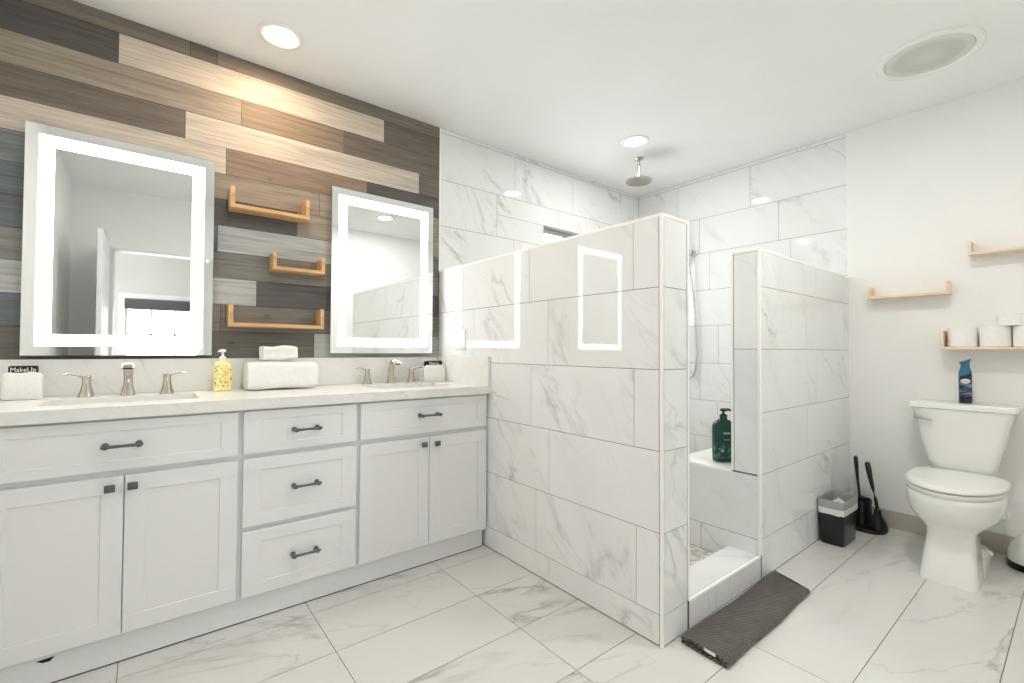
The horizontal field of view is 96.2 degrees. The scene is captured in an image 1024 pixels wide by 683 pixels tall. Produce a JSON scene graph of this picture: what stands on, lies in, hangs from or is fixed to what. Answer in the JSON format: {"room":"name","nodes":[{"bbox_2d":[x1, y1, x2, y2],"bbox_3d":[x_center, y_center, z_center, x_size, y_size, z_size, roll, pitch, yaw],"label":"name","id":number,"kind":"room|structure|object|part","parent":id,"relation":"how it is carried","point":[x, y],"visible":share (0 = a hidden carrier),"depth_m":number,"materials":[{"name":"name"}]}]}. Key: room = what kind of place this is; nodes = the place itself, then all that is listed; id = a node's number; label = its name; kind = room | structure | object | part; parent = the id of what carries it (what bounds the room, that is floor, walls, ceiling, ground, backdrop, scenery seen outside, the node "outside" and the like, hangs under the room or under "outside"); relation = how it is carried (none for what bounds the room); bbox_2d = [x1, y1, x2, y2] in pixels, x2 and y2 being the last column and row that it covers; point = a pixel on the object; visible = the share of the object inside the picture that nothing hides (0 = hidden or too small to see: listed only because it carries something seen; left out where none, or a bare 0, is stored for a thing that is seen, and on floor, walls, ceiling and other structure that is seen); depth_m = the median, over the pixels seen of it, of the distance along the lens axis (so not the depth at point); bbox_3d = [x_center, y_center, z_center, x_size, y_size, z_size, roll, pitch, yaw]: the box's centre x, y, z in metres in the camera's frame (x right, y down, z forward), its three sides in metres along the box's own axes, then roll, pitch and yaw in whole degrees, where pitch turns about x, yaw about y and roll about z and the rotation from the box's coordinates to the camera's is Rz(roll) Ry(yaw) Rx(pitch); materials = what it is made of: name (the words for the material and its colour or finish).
{"room":"bathroom","nodes":[
{"label":"bathroom","id":0,"kind":"room"},
{"bbox_2d":[0,0,439,359],"bbox_3d":[-1.355,-0.150,2.405,2.147,2.580,0.100,1,-1,-39],"label":"wall","id":1,"kind":"structure","parent":0,"point":[283,141],"depth_m":2.30,"materials":[{"name":"brown wood"}]},
{"bbox_2d":[19,121,214,355],"bbox_3d":[-1.708,-0.408,2.039,0.639,0.939,0.036,1,-1,-39],"label":"led mirror","id":2,"kind":"object","parent":1,"relation":"attached to","point":[118,236],"visible":1,"depth_m":2.00,"materials":[{"name":"grey metal"}]},
{"bbox_3d":[-1.699,-0.409,2.028,0.466,0.766,0.006,1,-1,-39],"label":"glass","id":3,"kind":"part","parent":2,"relation":"part of","materials":[{"name":"white mirror"}]},
{"bbox_2d":[0,357,436,398],"bbox_3d":[-1.287,0.162,2.376,2.024,0.152,0.021,1,-1,-39],"label":"backsplash","id":4,"kind":"structure","parent":1,"relation":"attached to","point":[107,375],"depth_m":2.13,"materials":[{"name":"stone"}]},
{"bbox_2d":[228,185,309,223],"bbox_3d":[-1.248,-0.702,2.370,0.360,0.104,0.100,1,-1,-39],"label":"wall shelf","id":5,"kind":"object","parent":1,"relation":"attached to","point":[304,217],"visible":1,"depth_m":2.35,"materials":[{"name":"brown wood"}]},
{"bbox_3d":[-1.382,-0.704,2.264,0.018,0.104,0.100,1,-1,-39],"label":"panel","id":6,"kind":"part","parent":5,"relation":"part of","materials":[{"name":"brown wood"}]},
{"bbox_3d":[-1.114,-0.699,2.477,0.018,0.104,0.100,1,-1,-39],"label":"panel","id":7,"kind":"part","parent":5,"relation":"part of","materials":[{"name":"brown wood"}]},
{"bbox_2d":[226,304,323,329],"bbox_3d":[-1.220,-0.123,2.384,0.440,0.106,0.100,1,-1,-39],"label":"wall shelf","id":8,"kind":"object","parent":1,"relation":"attached to","point":[319,314],"visible":1,"depth_m":2.34,"materials":[{"name":"brown wood"}]},
{"bbox_3d":[-1.384,-0.126,2.253,0.018,0.106,0.100,1,-1,-39],"label":"panel","id":9,"kind":"part","parent":8,"relation":"part of","materials":[{"name":"brown wood"}]},
{"bbox_3d":[-1.055,-0.120,2.516,0.018,0.106,0.100,1,-1,-39],"label":"panel","id":10,"kind":"part","parent":8,"relation":"part of","materials":[{"name":"brown wood"}]},
{"bbox_2d":[269,252,324,276],"bbox_3d":[-1.143,-0.409,2.449,0.255,0.087,0.100,1,-1,-39],"label":"wall shelf","id":11,"kind":"object","parent":1,"relation":"attached to","point":[273,267],"visible":1,"depth_m":2.41,"materials":[{"name":"brown wood"}]},
{"bbox_3d":[-1.236,-0.411,2.375,0.017,0.087,0.100,1,-1,-39],"label":"panel","id":12,"kind":"part","parent":11,"relation":"part of","materials":[{"name":"brown wood"}]},
{"bbox_3d":[-1.050,-0.407,2.523,0.017,0.087,0.100,1,-1,-39],"label":"panel","id":13,"kind":"part","parent":11,"relation":"part of","materials":[{"name":"brown wood"}]},
{"bbox_2d":[330,186,432,352],"bbox_3d":[-0.773,-0.400,2.785,0.639,0.941,0.035,1,-1,-39],"label":"led mirror","id":14,"kind":"object","parent":1,"relation":"attached to","point":[382,247],"visible":1,"depth_m":2.75,"materials":[{"name":"grey metal"}]},
{"bbox_3d":[-0.764,-0.400,2.774,0.466,0.768,0.006,1,-1,-39],"label":"glass","id":15,"kind":"part","parent":14,"relation":"part of","materials":[{"name":"white mirror"}]},
{"bbox_2d":[438,128,638,348],"bbox_3d":[0.364,-0.116,3.790,2.270,2.580,0.120,1,-1,-39],"label":"tiled wall","id":16,"kind":"structure","parent":0,"point":[495,201],"depth_m":3.39,"materials":[{"name":"tile"}]},
{"bbox_2d":[438,128,440,270],"bbox_3d":[-0.479,-0.945,3.050,0.010,0.958,0.005,1,-1,-39],"label":"trim","id":17,"kind":"structure","parent":16,"relation":"attached to","point":[440,128],"depth_m":3.05,"materials":[{"name":"white metal"}]},
{"bbox_2d":[543,229,572,238],"bbox_3d":[0.424,-0.548,3.889,0.602,0.730,0.040,1,-1,-39],"label":"window","id":18,"kind":"structure","parent":16,"relation":"in","point":[545,231],"depth_m":3.83,"materials":[{"name":"glass"}]},
{"bbox_2d":[55,527,1023,682],"bbox_3d":[0.540,1.188,1.816,4.217,0.100,3.153,1,-1,-39],"label":"floor","id":19,"kind":"structure","parent":0,"point":[868,614],"depth_m":1.76,"materials":[{"name":"tile"}]},
{"bbox_2d":[0,410,240,682],"bbox_3d":[-1.569,0.698,1.764,0.835,0.858,0.610,1,-1,-39],"label":"vanity cabinet","id":20,"kind":"object","parent":19,"relation":"on","point":[119,538],"visible":0.98,"depth_m":1.58,"materials":[{"name":"paint"}]},
{"bbox_3d":[-1.492,0.737,1.495,0.340,0.545,0.020,1,-1,-39],"label":"door","id":21,"kind":"part","parent":20,"relation":"part of","materials":[{"name":"white paint"}]},
{"bbox_3d":[-1.372,0.502,1.565,0.029,0.025,0.026,1,-1,-39],"label":"knob","id":22,"kind":"part","parent":20,"relation":"part of","materials":[{"name":"grey metal"}]},
{"bbox_3d":[-1.356,0.361,1.610,0.684,0.172,0.020,1,-1,-39],"label":"drawer","id":23,"kind":"part","parent":20,"relation":"part of","materials":[{"name":"white paint"}]},
{"bbox_3d":[-1.343,0.358,1.583,0.113,0.021,0.036,1,-1,-39],"label":"handle","id":24,"kind":"part","parent":20,"relation":"part of","materials":[{"name":"grey metal"}]},
{"bbox_3d":[-1.324,0.503,1.603,0.029,0.025,0.026,1,-1,-39],"label":"knob","id":25,"kind":"part","parent":20,"relation":"part of","materials":[{"name":"grey metal"}]},
{"bbox_3d":[-1.223,0.743,1.710,0.340,0.545,0.020,1,-1,-39],"label":"door","id":26,"kind":"part","parent":20,"relation":"part of","materials":[{"name":"white paint"}]},
{"bbox_2d":[0,381,490,425],"bbox_3d":[-1.101,0.256,2.156,2.045,0.042,0.592,1,-1,-39],"label":"countertop","id":27,"kind":"structure","parent":20,"relation":"on","point":[55,409],"depth_m":1.87,"materials":[{"name":"stone"}]},
{"bbox_2d":[1,372,43,400],"bbox_3d":[-1.891,0.171,1.777,0.106,0.106,0.072,1,-1,-42],"label":"washcloth","id":28,"kind":"object","parent":27,"relation":"on","point":[28,385],"visible":1,"depth_m":1.75,"materials":[{"name":"white fabric"}]},
{"bbox_2d":[8,366,38,372],"bbox_3d":[-1.890,0.149,1.777,0.080,0.110,0.028,1,-1,-42],"label":"label","id":29,"kind":"object","parent":28,"relation":"in","point":[11,369],"visible":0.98,"depth_m":1.77,"materials":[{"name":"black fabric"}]},
{"bbox_2d":[63,362,186,397],"bbox_3d":[-1.616,0.157,1.934,0.406,0.142,0.121,1,-1,-39],"label":"faucet","id":30,"kind":"object","parent":27,"relation":"on","point":[86,390],"visible":1,"depth_m":1.94,"materials":[{"name":"silver metal"}]},
{"bbox_3d":[-1.767,0.141,1.856,0.072,0.025,0.021,1,-1,-39],"label":"lever","id":31,"kind":"part","parent":30,"relation":"part of","materials":[{"name":"silver metal"}]},
{"bbox_3d":[-1.740,0.182,1.878,0.054,0.088,0.054,1,-1,-39],"label":"handle","id":32,"kind":"part","parent":30,"relation":"part of","materials":[{"name":"silver metal"}]},
{"bbox_3d":[-1.616,0.157,1.933,0.052,0.142,0.120,1,-1,-39],"label":"spout","id":33,"kind":"part","parent":30,"relation":"part of","materials":[{"name":"silver metal"}]},
{"bbox_3d":[-1.534,0.187,2.042,0.054,0.088,0.054,1,-1,-39],"label":"handle","id":34,"kind":"part","parent":30,"relation":"part of","materials":[{"name":"silver metal"}]},
{"bbox_3d":[-1.506,0.146,2.065,0.072,0.025,0.021,1,-1,-39],"label":"lever","id":35,"kind":"part","parent":30,"relation":"part of","materials":[{"name":"silver metal"}]},
{"bbox_2d":[213,349,231,390],"bbox_3d":[-1.368,0.135,2.171,0.072,0.197,0.054,1,-1,-39],"label":"soap dispenser","id":36,"kind":"object","parent":27,"relation":"on","point":[222,369],"visible":1,"depth_m":2.15,"materials":[{"name":"yellow plastic"}]},
{"bbox_2d":[243,361,317,389],"bbox_3d":[-1.160,0.167,2.315,0.320,0.140,0.170,1,-1,-39],"label":"rolled towel","id":37,"kind":"object","parent":27,"relation":"on","point":[262,375],"visible":1,"depth_m":2.24,"materials":[{"name":"white fabric"}]},
{"bbox_2d":[259,345,297,360],"bbox_3d":[-1.169,0.057,2.303,0.157,0.077,0.111,1,-1,-42],"label":"folded hand towel","id":38,"kind":"object","parent":37,"relation":"on","point":[283,352],"visible":1,"depth_m":2.26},
{"bbox_2d":[355,360,421,384],"bbox_3d":[-0.704,0.176,2.701,0.417,0.142,0.121,1,-1,-39],"label":"faucet","id":39,"kind":"object","parent":27,"relation":"on","point":[391,379],"visible":1,"depth_m":2.71,"materials":[{"name":"silver metal"}]},
{"bbox_3d":[-0.832,0.201,2.641,0.054,0.088,0.054,1,-1,-39],"label":"handle","id":40,"kind":"part","parent":39,"relation":"part of","materials":[{"name":"silver metal"}]},
{"bbox_3d":[-0.697,0.176,2.705,0.052,0.142,0.120,1,-1,-39],"label":"spout","id":41,"kind":"part","parent":39,"relation":"part of","materials":[{"name":"silver metal"}]},
{"bbox_3d":[-0.617,0.206,2.812,0.054,0.088,0.054,1,-1,-39],"label":"handle","id":42,"kind":"part","parent":39,"relation":"part of","materials":[{"name":"silver metal"}]},
{"bbox_2d":[420,365,445,381],"bbox_3d":[-0.495,0.198,2.878,0.144,0.106,0.072,1,-1,-39],"label":"washcloth","id":43,"kind":"object","parent":27,"relation":"on","point":[428,373],"visible":1,"depth_m":2.85,"materials":[{"name":"white fabric"}]},
{"bbox_2d":[424,361,441,365],"bbox_3d":[-0.495,0.176,2.878,0.118,0.110,0.028,1,-1,-39],"label":"label","id":44,"kind":"object","parent":43,"relation":"in","point":[425,362],"visible":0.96,"depth_m":2.86,"materials":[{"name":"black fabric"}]},
{"bbox_2d":[437,355,490,385],"bbox_3d":[-0.304,0.169,2.783,0.020,0.162,0.568,1,-1,-39],"label":"side splash","id":45,"kind":"object","parent":27,"relation":"on","point":[476,370],"visible":0.76,"depth_m":2.71,"materials":[{"name":"stone"}]},
{"bbox_2d":[237,402,357,623],"bbox_3d":[-1.059,0.708,2.171,0.472,0.858,0.610,1,-1,-39],"label":"vanity cabinet","id":46,"kind":"object","parent":19,"relation":"on","point":[298,483],"visible":0.98,"depth_m":1.95,"materials":[{"name":"paint"}]},
{"bbox_3d":[-0.899,0.893,1.966,0.454,0.257,0.020,1,-1,-39],"label":"drawer","id":47,"kind":"part","parent":46,"relation":"part of","materials":[{"name":"white paint"}]},
{"bbox_3d":[-0.897,0.610,1.972,0.454,0.270,0.020,1,-1,-39],"label":"drawer","id":48,"kind":"part","parent":46,"relation":"part of","materials":[{"name":"white paint"}]},
{"bbox_3d":[-0.896,0.369,1.976,0.454,0.170,0.020,1,-1,-39],"label":"drawer","id":49,"kind":"part","parent":46,"relation":"part of","materials":[{"name":"white paint"}]},
{"bbox_3d":[-0.875,0.895,1.948,0.117,0.021,0.036,1,-1,-39],"label":"handle","id":50,"kind":"part","parent":46,"relation":"part of","materials":[{"name":"grey metal"}]},
{"bbox_3d":[-0.874,0.608,1.953,0.117,0.021,0.036,1,-1,-39],"label":"handle","id":51,"kind":"part","parent":46,"relation":"part of","materials":[{"name":"grey metal"}]},
{"bbox_3d":[-0.873,0.372,1.958,0.117,0.021,0.036,1,-1,-39],"label":"handle","id":52,"kind":"part","parent":46,"relation":"part of","materials":[{"name":"grey metal"}]},
{"bbox_2d":[354,394,486,586],"bbox_3d":[-0.587,0.717,2.548,0.735,0.858,0.610,1,-1,-39],"label":"vanity cabinet","id":53,"kind":"object","parent":19,"relation":"on","point":[421,493],"visible":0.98,"depth_m":2.30,"materials":[{"name":"paint"}]},
{"bbox_3d":[-0.568,0.756,2.232,0.354,0.545,0.020,1,-1,-39],"label":"door","id":54,"kind":"part","parent":53,"relation":"part of","materials":[{"name":"white paint"}]},
{"bbox_3d":[-0.426,0.378,2.352,0.714,0.170,0.020,1,-1,-39],"label":"drawer","id":55,"kind":"part","parent":53,"relation":"part of","materials":[{"name":"white paint"}]},
{"bbox_3d":[-0.441,0.517,2.308,0.029,0.025,0.026,1,-1,-39],"label":"knob","id":56,"kind":"part","parent":53,"relation":"part of","materials":[{"name":"grey metal"}]},
{"bbox_3d":[-0.413,0.372,2.325,0.123,0.021,0.036,1,-1,-39],"label":"handle","id":57,"kind":"part","parent":53,"relation":"part of","materials":[{"name":"grey metal"}]},
{"bbox_3d":[-0.383,0.522,2.354,0.029,0.025,0.026,1,-1,-39],"label":"knob","id":58,"kind":"part","parent":53,"relation":"part of","materials":[{"name":"grey metal"}]},
{"bbox_3d":[-0.288,0.762,2.456,0.356,0.545,0.020,1,-1,-39],"label":"door","id":59,"kind":"part","parent":53,"relation":"part of","materials":[{"name":"white paint"}]},
{"bbox_2d":[689,546,760,628],"bbox_3d":[0.901,1.088,2.075,0.639,0.113,0.157,1,-1,-39],"label":"curb","id":60,"kind":"object","parent":19,"relation":"on","point":[703,573],"visible":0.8,"depth_m":2.05,"materials":[{"name":"stone"}]},
{"bbox_2d":[689,555,760,602],"bbox_3d":[0.946,1.034,2.019,0.637,0.011,0.015,1,-1,-39],"label":"trim","id":61,"kind":"structure","parent":60,"relation":"attached to","point":[727,576],"depth_m":1.99,"materials":[{"name":"white metal"}]},
{"bbox_2d":[681,570,809,667],"bbox_3d":[1.025,1.127,1.928,0.868,0.030,0.194,1,-1,-39],"label":"bath mat","id":62,"kind":"object","parent":19,"relation":"on","point":[726,634],"visible":1,"depth_m":1.84,"materials":[{"name":"grey fabric"}]},
{"bbox_2d":[819,510,856,546],"bbox_3d":[1.911,1.036,2.691,0.267,0.250,0.135,1,-1,-39],"label":"waste bin","id":63,"kind":"object","parent":19,"relation":"on","point":[834,530],"visible":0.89,"depth_m":2.62,"materials":[{"name":"black plastic"}]},
{"bbox_2d":[818,490,857,516],"bbox_3d":[1.911,0.975,2.692,0.272,0.136,0.137,1,-1,-39],"label":"liner","id":64,"kind":"object","parent":63,"relation":"in","point":[826,503],"visible":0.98,"depth_m":2.64,"materials":[{"name":"white plastic"}]},
{"bbox_2d":[834,498,843,502],"bbox_3d":[1.944,0.971,2.720,0.077,0.090,0.064,1,-1,-39],"label":"crumpled tissue","id":65,"kind":"object","parent":64,"relation":"in","point":[837,499],"visible":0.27,"depth_m":2.72,"materials":[{"name":"white paper"}]},
{"bbox_2d":[856,498,888,534],"bbox_3d":[2.219,1.083,2.876,0.216,0.166,0.212,1,-1,-39],"label":"caddy","id":66,"kind":"object","parent":19,"relation":"on","point":[864,511],"visible":0.48,"depth_m":2.88,"materials":[{"name":"black plastic"}]},
{"bbox_2d":[853,455,866,499],"bbox_3d":[2.225,0.938,2.937,0.072,0.405,0.072,1,-1,-39],"label":"toilet brush","id":67,"kind":"object","parent":66,"relation":"in","point":[856,464],"visible":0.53,"depth_m":2.94,"materials":[{"name":"black plastic"}]},
{"bbox_3d":[2.219,0.888,2.949,0.024,0.306,0.041,1,-1,-39],"label":"handle","id":68,"kind":"part","parent":67,"relation":"part of","materials":[{"name":"black plastic"}]},
{"bbox_2d":[856,498,872,524],"bbox_3d":[2.227,1.075,2.934,0.132,0.148,0.132,1,-1,-39],"label":"cup","id":69,"kind":"object","parent":66,"relation":"on","point":[864,511],"depth_m":2.88,"materials":[{"name":"black plastic"}]},
{"bbox_2d":[856,524,888,534],"bbox_3d":[2.217,1.157,2.873,0.212,0.018,0.212,1,-1,-39],"label":"tray","id":70,"kind":"object","parent":66,"relation":"on","point":[859,527],"depth_m":2.80,"materials":[{"name":"black plastic"}]},
{"bbox_2d":[865,462,888,532],"bbox_3d":[2.227,0.948,2.814,0.105,0.395,0.123,1,-1,-39],"label":"plunger","id":71,"kind":"object","parent":66,"relation":"in","point":[877,523],"visible":1,"depth_m":2.79,"materials":[{"name":"black plastic"}]},
{"bbox_3d":[2.226,0.890,2.843,0.032,0.277,0.094,0,-1,1],"label":"handle","id":72,"kind":"part","parent":71,"relation":"part of","materials":[{"name":"black plastic"}]},
{"bbox_2d":[867,508,888,532],"bbox_3d":[2.231,1.083,2.801,0.101,0.126,0.101,1,-1,-39],"label":"cup","id":73,"kind":"object","parent":71,"relation":"on","point":[877,523],"depth_m":2.78,"materials":[{"name":"black plastic"}]},
{"bbox_2d":[905,399,1021,591],"bbox_3d":[2.302,0.747,2.387,0.740,0.820,0.435,1,-1,-39],"label":"toilet","id":74,"kind":"object","parent":19,"relation":"on","point":[960,497],"visible":1,"depth_m":2.28,"materials":[{"name":"white ceramic"}]},
{"bbox_3d":[2.314,0.426,2.583,0.032,0.029,0.079,1,-1,-39],"label":"flush lever","id":75,"kind":"part","parent":74,"relation":"part of","materials":[{"name":"silver metal"}]},
{"bbox_3d":[2.221,0.730,2.311,0.514,0.022,0.374,1,-1,-39],"label":"seat","id":76,"kind":"part","parent":74,"relation":"part of","materials":[{"name":"white plastic"}]},
{"bbox_3d":[2.227,0.716,2.316,0.533,0.050,0.375,1,-1,-39],"label":"seat lid","id":77,"kind":"part","parent":74,"relation":"part of","materials":[{"name":"white plastic"}]},
{"bbox_3d":[2.498,0.357,2.550,0.244,0.032,0.435,1,-1,-39],"label":"tank lid","id":78,"kind":"part","parent":74,"relation":"part of","materials":[{"name":"white ceramic"}]},
{"bbox_3d":[2.500,0.554,2.544,0.228,0.359,0.402,1,-1,-39],"label":"tank","id":79,"kind":"part","parent":74,"relation":"part of","materials":[{"name":"white ceramic"}]},
{"bbox_2d":[958,359,972,403],"bbox_3d":[2.512,0.218,2.545,0.058,0.245,0.056,1,-1,-39],"label":"air freshener","id":80,"kind":"object","parent":74,"relation":"on","point":[965,373],"visible":1,"depth_m":2.53,"materials":[{"name":"teal plastic"}]},
{"bbox_2d":[1006,534,1023,572],"bbox_3d":[2.663,1.067,2.321,0.228,0.181,0.228,1,-1,-39],"label":"trash can","id":81,"kind":"object","parent":19,"relation":"on","point":[1014,558],"visible":1,"depth_m":2.33,"materials":[{"name":"white plastic"}]},
{"bbox_2d":[74,0,1023,196],"bbox_3d":[0.522,-1.491,1.907,4.417,0.100,3.253,1,-1,-39],"label":"ceiling","id":82,"kind":"structure","parent":0,"point":[714,86],"depth_m":2.35,"materials":[{"name":"white paint"}]},
{"bbox_2d":[257,21,303,49],"bbox_3d":[-1.093,-1.440,2.170,0.196,0.008,0.196,1,-1,-39],"label":"recessed light","id":83,"kind":"object","parent":82,"relation":"in","point":[279,35],"visible":1,"depth_m":2.16,"materials":[{"name":"white plastic"}]},
{"bbox_2d":[264,26,296,45],"bbox_3d":[-1.093,-1.442,2.170,0.138,0.003,0.138,1,-1,-39],"label":"diffuser","id":84,"kind":"object","parent":83,"relation":"attached to","point":[273,35],"depth_m":2.17,"materials":[{"name":"white plastic"}]},
{"bbox_2d":[621,135,649,147],"bbox_3d":[0.869,-1.410,3.243,0.196,0.008,0.196,1,-1,-39],"label":"recessed light","id":85,"kind":"object","parent":82,"relation":"in","point":[634,141],"visible":1,"depth_m":3.24,"materials":[{"name":"white plastic"}]},
{"bbox_2d":[625,137,644,145],"bbox_3d":[0.869,-1.412,3.243,0.138,0.003,0.138,1,-1,-39],"label":"diffuser","id":86,"kind":"object","parent":85,"relation":"attached to","point":[631,141],"depth_m":3.24,"materials":[{"name":"white plastic"}]},
{"bbox_2d":[625,157,652,186],"bbox_3d":[0.976,-1.315,3.532,0.202,0.186,0.202,1,-1,-39],"label":"shower head","id":87,"kind":"object","parent":82,"relation":"hanging from","point":[636,181],"visible":1,"depth_m":3.51},
{"bbox_3d":[0.976,-1.323,3.532,0.030,0.140,0.030,1,-1,-39],"label":"arm","id":88,"kind":"part","parent":87,"relation":"part of","materials":[{"name":"silver metal"}]},
{"bbox_2d":[875,26,986,80],"bbox_3d":[2.067,-1.418,2.284,0.408,0.017,0.408,1,-1,-39],"label":"ceiling speaker","id":89,"kind":"object","parent":82,"relation":"attached to","point":[936,51],"visible":1,"depth_m":2.26,"materials":[{"name":"white plastic"}]},
{"bbox_2d":[884,33,975,75],"bbox_3d":[2.067,-1.418,2.284,0.336,0.009,0.336,1,-1,-39],"label":"grille","id":90,"kind":"object","parent":89,"relation":"attached to","point":[939,52],"depth_m":2.27,"materials":[{"name":"white plastic"}]},
{"bbox_2d":[438,216,688,646],"bbox_3d":[0.108,0.337,2.428,0.184,1.620,1.679,1,-1,-39],"label":"wall","id":91,"kind":"structure","parent":0,"point":[568,329],"depth_m":2.00,"materials":[{"name":"tile"}]},
{"bbox_2d":[455,329,465,349],"bbox_3d":[-0.317,-0.010,2.814,0.008,0.125,0.114,1,-1,-39],"label":"switch plate","id":92,"kind":"object","parent":91,"relation":"attached to","point":[460,335],"visible":1,"depth_m":2.81,"materials":[{"name":"white plastic"}]},
{"bbox_2d":[439,213,689,648],"bbox_3d":[0.109,0.336,2.427,0.188,1.622,1.681,1,-1,-39],"label":"trim","id":93,"kind":"structure","parent":91,"relation":"attached to","point":[661,215],"depth_m":1.73,"materials":[{"name":"white tile"}]},
{"bbox_2d":[690,544,713,565],"bbox_3d":[0.904,1.140,3.151,1.986,0.050,1.522,1,-1,-39],"label":"floor","id":94,"kind":"structure","parent":0,"point":[697,554],"depth_m":2.38,"materials":[{"name":"tile"}]},
{"bbox_2d":[639,133,846,453],"bbox_3d":[1.736,-0.108,3.811,0.100,2.580,1.799,1,-1,-39],"label":"tiled wall","id":95,"kind":"structure","parent":0,"point":[792,204],"depth_m":3.69,"materials":[{"name":"tile"}]},
{"bbox_2d":[689,250,697,377],"bbox_3d":[1.488,-0.318,3.941,0.130,1.259,0.179,1,-1,-39],"label":"shower hose","id":96,"kind":"object","parent":95,"relation":"attached to","point":[691,253],"visible":0.52,"depth_m":3.91,"materials":[{"name":"silver metal"}]},
{"bbox_2d":[689,251,849,578],"bbox_3d":[1.583,0.360,2.830,1.349,1.604,0.469,1,-1,-39],"label":"wall","id":97,"kind":"structure","parent":0,"point":[805,396],"depth_m":2.43,"materials":[{"name":"tile"}]},
{"bbox_2d":[712,408,730,461],"bbox_3d":[1.159,0.510,2.517,0.114,0.288,0.070,0,-1,-4],"label":"shampoo bottle","id":98,"kind":"object","parent":97,"relation":"on","point":[721,428],"visible":0.91,"depth_m":2.48,"materials":[{"name":"green plastic"}]},
{"bbox_2d":[730,248,848,555],"bbox_3d":[1.684,0.299,2.701,1.344,1.491,0.142,1,-1,-39],"label":"trim","id":99,"kind":"structure","parent":97,"relation":"attached to","point":[758,250],"depth_m":2.24,"materials":[{"name":"white tile"}]},
{"bbox_2d":[846,78,1023,536],"bbox_3d":[2.754,-0.128,2.533,0.104,2.580,1.480,1,-1,-39],"label":"wall","id":100,"kind":"structure","parent":0,"point":[923,184],"depth_m":2.77,"materials":[{"name":"white paint"}]},
{"bbox_2d":[867,280,951,299],"bbox_3d":[2.414,-0.310,2.799,0.100,0.078,0.380,1,-1,-39],"label":"wall shelf","id":101,"kind":"object","parent":100,"relation":"attached to","point":[870,291],"visible":1,"depth_m":2.77,"materials":[{"name":"brown wood"}]},
{"bbox_3d":[2.300,-0.307,2.942,0.100,0.078,0.014,1,-1,-39],"label":"panel","id":102,"kind":"part","parent":101,"relation":"part of","materials":[{"name":"brown wood"}]},
{"bbox_3d":[2.528,-0.312,2.656,0.100,0.078,0.014,1,-1,-39],"label":"panel","id":103,"kind":"part","parent":101,"relation":"part of","materials":[{"name":"brown wood"}]},
{"bbox_2d":[872,506,1014,554],"bbox_3d":[2.667,1.108,2.517,0.011,0.105,1.351,1,-1,-39],"label":"baseboard","id":104,"kind":"structure","parent":100,"relation":"attached to","point":[997,543],"depth_m":2.77,"materials":[{"name":"beige wood"}]},
{"bbox_2d":[940,330,1023,349],"bbox_3d":[2.619,-0.010,2.510,0.130,0.108,0.395,1,-1,-39],"label":"wall shelf","id":105,"kind":"object","parent":100,"relation":"attached to","point":[943,334],"visible":0.94,"depth_m":2.56,"materials":[{"name":"brown wood"}]},
{"bbox_3d":[2.500,-0.008,2.659,0.130,0.108,0.014,1,-1,-39],"label":"panel","id":106,"kind":"part","parent":105,"relation":"part of","materials":[{"name":"brown wood"}]},
{"bbox_2d":[947,327,977,346],"bbox_3d":[2.548,-0.025,2.599,0.121,0.112,0.121,1,-1,-39],"label":"toilet paper roll","id":107,"kind":"object","parent":105,"relation":"on","point":[956,336],"visible":0.96,"depth_m":2.56,"materials":[{"name":"paper"}]},
{"bbox_2d":[979,326,1011,346],"bbox_3d":[2.629,-0.026,2.498,0.121,0.112,0.121,1,-1,-39],"label":"toilet paper roll","id":108,"kind":"object","parent":105,"relation":"on","point":[989,336],"visible":0.98,"depth_m":2.46,"materials":[{"name":"paper"}]},
{"bbox_2d":[1013,325,1023,346],"bbox_3d":[2.707,-0.028,2.401,0.121,0.112,0.121,1,-1,-39],"label":"toilet paper roll","id":109,"kind":"object","parent":105,"relation":"on","point":[1018,331],"visible":0.99,"depth_m":2.40,"materials":[{"name":"paper"}]},
{"bbox_2d":[997,313,1023,325],"bbox_3d":[2.671,-0.115,2.447,0.121,0.062,0.121,1,-1,-39],"label":"toilet paper roll","id":110,"kind":"object","parent":109,"relation":"on","point":[1002,319],"visible":0.82,"depth_m":2.42,"materials":[{"name":"paper"}]},
{"bbox_2d":[967,241,1023,256],"bbox_3d":[2.700,-0.522,2.446,0.100,0.079,0.381,1,-1,-39],"label":"wall shelf","id":111,"kind":"object","parent":100,"relation":"attached to","point":[970,246],"visible":1,"depth_m":2.52,"materials":[{"name":"brown wood"}]},
{"bbox_3d":[2.586,-0.520,2.589,0.100,0.079,0.014,1,-1,-39],"label":"panel","id":112,"kind":"part","parent":111,"relation":"part of","materials":[{"name":"brown wood"}]},
{"bbox_2d":[1001,511,1010,520],"bbox_3d":[2.655,0.863,2.487,0.076,0.231,0.060,1,-1,-39],"label":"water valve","id":113,"kind":"object","parent":100,"relation":"attached to","point":[1007,516],"visible":0.32,"depth_m":2.49,"materials":[{"name":"white plastic"}]}
]}

